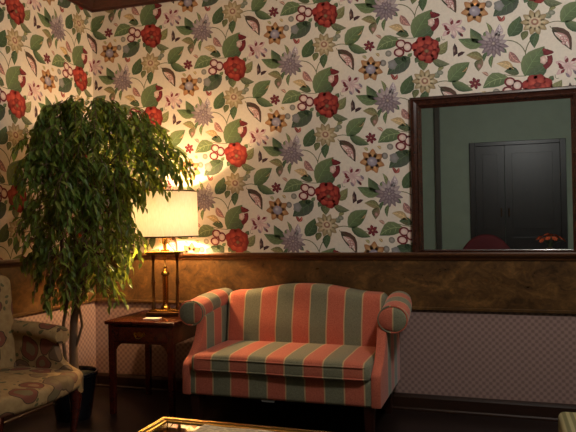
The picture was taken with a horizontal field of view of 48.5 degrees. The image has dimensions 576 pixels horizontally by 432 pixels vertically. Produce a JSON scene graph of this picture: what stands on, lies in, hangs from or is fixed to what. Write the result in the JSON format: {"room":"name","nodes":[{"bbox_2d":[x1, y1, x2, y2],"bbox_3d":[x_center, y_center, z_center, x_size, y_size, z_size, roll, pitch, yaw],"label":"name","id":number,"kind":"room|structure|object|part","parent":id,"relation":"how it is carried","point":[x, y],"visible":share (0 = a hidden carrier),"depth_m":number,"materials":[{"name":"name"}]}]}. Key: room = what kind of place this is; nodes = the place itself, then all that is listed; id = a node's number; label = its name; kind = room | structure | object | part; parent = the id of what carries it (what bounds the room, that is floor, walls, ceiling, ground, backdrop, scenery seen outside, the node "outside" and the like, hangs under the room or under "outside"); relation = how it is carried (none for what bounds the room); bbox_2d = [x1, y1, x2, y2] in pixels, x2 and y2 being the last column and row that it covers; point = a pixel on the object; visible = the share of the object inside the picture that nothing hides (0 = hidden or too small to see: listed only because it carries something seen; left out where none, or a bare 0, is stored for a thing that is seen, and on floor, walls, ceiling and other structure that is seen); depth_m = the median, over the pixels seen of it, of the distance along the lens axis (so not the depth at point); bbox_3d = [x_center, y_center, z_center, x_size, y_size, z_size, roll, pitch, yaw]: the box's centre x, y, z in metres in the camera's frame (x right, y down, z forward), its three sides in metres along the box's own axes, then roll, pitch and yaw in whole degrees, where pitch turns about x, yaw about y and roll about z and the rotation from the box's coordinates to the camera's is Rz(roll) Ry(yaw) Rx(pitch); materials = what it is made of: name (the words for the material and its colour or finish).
{"room":"living room","nodes":[
{"label":"living room","id":0,"kind":"room"},
{"bbox_2d":[0,0,95,366],"bbox_3d":[-2.469,-0.224,2.406,0.121,3.080,5.600,-1,-1,18],"label":"wall","id":1,"kind":"structure","parent":0,"point":[46,45],"depth_m":4.43,"materials":[{"name":"paper"}]},
{"bbox_2d":[0,254,77,268],"bbox_3d":[-2.383,0.296,2.373,0.046,0.053,5.600,-1,-1,18],"label":"trim","id":2,"kind":"structure","parent":1,"relation":"attached to","point":[9,263],"depth_m":4.13,"materials":[{"name":"brown wood"}]},
{"bbox_2d":[0,261,95,317],"bbox_3d":[-2.392,0.483,2.375,0.020,0.337,5.600,-1,-1,18],"label":"trim","id":3,"kind":"structure","parent":1,"relation":"attached to","point":[21,288],"depth_m":4.29,"materials":[{"name":"brown wood"}]},
{"bbox_2d":[4,377,96,424],"bbox_3d":[-2.377,1.260,2.365,0.026,0.108,5.600,-1,-1,18],"label":"baseboard","id":4,"kind":"structure","parent":1,"relation":"attached to","point":[9,419],"depth_m":4.24,"materials":[{"name":"brown wood"}]},
{"bbox_2d":[68,0,93,12],"bbox_3d":[-2.379,-1.695,2.386,0.120,0.139,5.600,-1,-1,18],"label":"trim","id":5,"kind":"structure","parent":1,"relation":"attached to","point":[87,5],"depth_m":4.93,"materials":[{"name":"brown wood"}]},
{"bbox_2d":[3,387,557,431],"bbox_3d":[0.079,1.315,1.547,5.440,0.100,5.840,-1,-1,18],"label":"floor","id":6,"kind":"structure","parent":0,"point":[136,410],"depth_m":4.12,"materials":[{"name":"brown wood"}]},
{"bbox_2d":[0,275,82,431],"bbox_3d":[-1.542,0.806,3.429,0.674,1.016,0.808,-1,-1,18],"label":"armchair","id":7,"kind":"object","parent":6,"relation":"on","point":[34,370],"visible":1,"depth_m":3.65,"materials":[{"name":"fabric"}]},
{"bbox_3d":[-1.401,1.133,3.063,0.077,0.348,0.075,-1,-1,18],"label":"leg","id":8,"kind":"part","parent":7,"relation":"part of","materials":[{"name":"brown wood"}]},
{"bbox_3d":[-1.770,0.631,3.519,0.190,0.656,0.625,-1,-1,18],"label":"backrest","id":9,"kind":"part","parent":7,"relation":"part of","materials":[{"name":"fabric"}]},
{"bbox_3d":[-1.531,0.916,3.424,0.655,0.125,0.650,-1,-1,18],"label":"seat","id":10,"kind":"part","parent":7,"relation":"part of","materials":[{"name":"fabric"}]},
{"bbox_3d":[-1.451,0.847,3.733,0.575,0.339,0.055,-1,-1,18],"label":"arm","id":11,"kind":"part","parent":7,"relation":"part of","materials":[{"name":"fabric"}]},
{"bbox_3d":[-1.211,1.137,3.633,0.077,0.348,0.075,-1,-1,18],"label":"leg","id":12,"kind":"part","parent":7,"relation":"part of","materials":[{"name":"brown wood"}]},
{"bbox_2d":[9,95,194,422],"bbox_3d":[-1.138,0.281,4.028,1.098,2.068,0.740,-1,-1,-4],"label":"potted ficus","id":13,"kind":"object","parent":6,"relation":"on","point":[71,169],"visible":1,"depth_m":3.95,"materials":[{"name":"green plant"}]},
{"bbox_2d":[53,366,98,422],"bbox_3d":[-1.405,1.168,4.192,0.320,0.306,0.320,-1,-1,18],"label":"pot","id":14,"kind":"object","parent":13,"relation":"attached to","point":[62,405],"depth_m":4.11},
{"bbox_2d":[104,310,205,417],"bbox_3d":[-0.896,1.005,4.448,0.510,0.622,0.576,-1,-1,16],"label":"end table","id":15,"kind":"object","parent":6,"relation":"on","point":[167,331],"visible":0.78,"depth_m":4.22,"materials":[{"name":"brown wood"}]},
{"bbox_3d":[-1.169,1.019,4.274,0.042,0.598,0.042,-1,-1,16],"label":"leg","id":16,"kind":"part","parent":15,"relation":"part of","materials":[{"name":"brown wood"}]},
{"bbox_3d":[-0.976,0.780,4.184,0.090,0.049,0.022,-1,-1,16],"label":"drawer handle","id":17,"kind":"part","parent":15,"relation":"part of","materials":[{"name":"gold metal"}]},
{"bbox_3d":[-0.931,0.780,4.342,0.398,0.100,0.306,-1,-1,16],"label":"drawer","id":18,"kind":"part","parent":15,"relation":"part of","materials":[{"name":"brown wood"}]},
{"bbox_3d":[-1.035,1.023,4.745,0.042,0.598,0.042,-1,-1,16],"label":"leg","id":19,"kind":"part","parent":15,"relation":"part of","materials":[{"name":"brown wood"}]},
{"bbox_2d":[143,317,161,319],"bbox_3d":[-0.913,0.689,4.306,0.110,0.006,0.064,-1,-1,10],"label":"booklet","id":20,"kind":"object","parent":15,"relation":"on","point":[151,318],"visible":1,"depth_m":4.29,"materials":[{"name":"white paper"}]},
{"bbox_2d":[131,184,198,315],"bbox_3d":[-0.868,0.234,4.515,0.481,0.920,0.481,-1,-1,4],"label":"table lamp","id":21,"kind":"object","parent":15,"relation":"on","point":[177,217],"visible":0.78,"depth_m":4.35,"materials":[{"name":"beige fabric"}]},
{"bbox_3d":[-0.868,0.267,4.515,0.236,0.013,0.116,-1,-1,4],"label":"plate","id":22,"kind":"part","parent":21,"relation":"part of","materials":[{"name":"brown wood"}]},
{"bbox_2d":[160,238,168,250],"bbox_3d":[-0.869,0.181,4.516,0.064,0.133,0.063,-1,-1,4],"label":"socket","id":23,"kind":"object","parent":21,"relation":"attached to","point":[164,240],"depth_m":4.50,"materials":[{"name":"gold metal"}]},
{"bbox_3d":[-0.872,-0.012,4.518,0.472,0.314,0.472,-1,-1,4],"label":"lamp shade","id":24,"kind":"part","parent":21,"relation":"part of","materials":[{"name":"fabric"}]},
{"bbox_3d":[-0.868,0.254,4.515,0.256,0.013,0.132,-1,-1,4],"label":"cap plate","id":25,"kind":"part","parent":21,"relation":"part of","materials":[{"name":"gold metal"}]},
{"bbox_3d":[-0.755,1.011,4.156,0.042,0.598,0.042,-1,-1,16],"label":"leg","id":26,"kind":"part","parent":15,"relation":"part of","materials":[{"name":"brown wood"}]},
{"bbox_2d":[138,417,326,431],"bbox_3d":[-0.104,1.059,2.255,1.105,0.435,0.625,-1,-1,18],"label":"coffee table","id":27,"kind":"object","parent":6,"relation":"on","point":[164,424],"visible":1,"depth_m":2.60,"materials":[{"name":"gold metal"}]},
{"bbox_3d":[-0.107,0.855,2.258,1.033,0.010,0.553,-1,-1,18],"label":"glass","id":28,"kind":"part","parent":27,"relation":"part of","materials":[{"name":"white"}]},
{"bbox_2d":[193,424,273,431],"bbox_3d":[-0.231,0.848,2.418,0.340,0.013,0.280,-1,-1,21],"label":"newspaper","id":29,"kind":"object","parent":27,"relation":"on","point":[204,428],"visible":1,"depth_m":2.53,"materials":[{"name":"paper"}]},
{"bbox_2d":[178,283,411,431],"bbox_3d":[0.039,0.877,4.066,1.484,0.838,0.751,-1,-1,18],"label":"loveseat","id":30,"kind":"object","parent":6,"relation":"on","point":[317,343],"visible":0.98,"depth_m":3.96,"materials":[{"name":"fabric"}]},
{"bbox_3d":[-0.561,1.200,3.953,0.060,0.210,0.060,-1,-1,18],"label":"leg","id":31,"kind":"part","parent":30,"relation":"part of","materials":[{"name":"brown wood"}]},
{"bbox_3d":[-0.515,0.853,4.261,0.058,0.489,0.712,-1,-1,18],"label":"arm","id":32,"kind":"part","parent":30,"relation":"part of","materials":[{"name":"fabric"}]},
{"bbox_3d":[-0.369,1.203,4.532,0.060,0.210,0.060,-1,-1,18],"label":"leg","id":33,"kind":"part","parent":30,"relation":"part of","materials":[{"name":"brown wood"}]},
{"bbox_3d":[0.047,1.009,4.082,1.196,0.155,0.715,-1,-1,18],"label":"seat","id":34,"kind":"part","parent":30,"relation":"part of","materials":[{"name":"fabric"}]},
{"bbox_2d":[192,340,375,381],"bbox_3d":[0.012,0.883,3.972,1.104,0.122,0.546,-1,-1,18],"label":"seat cushion","id":35,"kind":"object","parent":30,"relation":"on","point":[270,360],"depth_m":3.80,"materials":[{"name":"fabric"}]},
{"bbox_3d":[0.117,0.699,4.311,1.104,0.478,0.234,-1,-1,18],"label":"backrest","id":36,"kind":"part","parent":30,"relation":"part of","materials":[{"name":"fabric"}]},
{"bbox_3d":[0.463,1.179,3.612,0.060,0.210,0.060,-1,-1,18],"label":"leg","id":37,"kind":"part","parent":30,"relation":"part of","materials":[{"name":"brown wood"}]},
{"bbox_3d":[0.597,0.831,3.891,0.058,0.489,0.712,-1,-1,18],"label":"arm","id":38,"kind":"part","parent":30,"relation":"part of","materials":[{"name":"fabric"}]},
{"bbox_3d":[0.656,1.183,4.191,0.060,0.210,0.060,-1,-1,18],"label":"leg","id":39,"kind":"part","parent":30,"relation":"part of","materials":[{"name":"brown wood"}]},
{"bbox_2d":[558,412,575,431],"bbox_3d":[1.374,1.050,2.509,0.540,0.412,0.540,-1,-1,18],"label":"ottoman","id":40,"kind":"object","parent":6,"relation":"on","point":[566,421],"visible":1,"depth_m":2.70,"materials":[{"name":"brown fabric"}]},
{"bbox_2d":[92,0,575,403],"bbox_3d":[0.957,-0.256,4.279,5.200,3.080,0.121,-1,-1,18],"label":"wall","id":41,"kind":"structure","parent":0,"point":[291,118],"depth_m":4.43,"materials":[{"name":"paper"}]},
{"bbox_2d":[91,0,179,12],"bbox_3d":[0.896,-1.726,4.184,5.200,0.139,0.120,-1,-1,18],"label":"trim","id":42,"kind":"structure","parent":41,"relation":"attached to","point":[98,5],"depth_m":4.95,"materials":[{"name":"brown wood"}]},
{"bbox_2d":[96,259,575,313],"bbox_3d":[0.946,0.452,4.205,5.200,0.337,0.020,-1,-1,18],"label":"trim","id":43,"kind":"structure","parent":41,"relation":"attached to","point":[542,287],"depth_m":4.24,"materials":[{"name":"brown wood"}]},
{"bbox_2d":[97,372,575,421],"bbox_3d":[0.958,1.229,4.193,5.200,0.108,0.026,-1,-1,18],"label":"baseboard","id":44,"kind":"structure","parent":41,"relation":"attached to","point":[528,410],"depth_m":4.15,"materials":[{"name":"brown wood"}]},
{"bbox_2d":[97,252,575,260],"bbox_3d":[0.939,0.265,4.195,5.200,0.053,0.046,-1,-1,18],"label":"trim","id":45,"kind":"structure","parent":41,"relation":"attached to","point":[460,256],"depth_m":4.30,"materials":[{"name":"brown wood"}]},
{"bbox_2d":[409,85,575,251],"bbox_3d":[1.315,-0.281,4.074,1.054,1.022,0.040,-1,-1,18],"label":"wall mirror","id":46,"kind":"object","parent":45,"relation":"on","point":[495,171],"visible":1,"depth_m":4.08,"materials":[{"name":"brown wood"}]}
]}

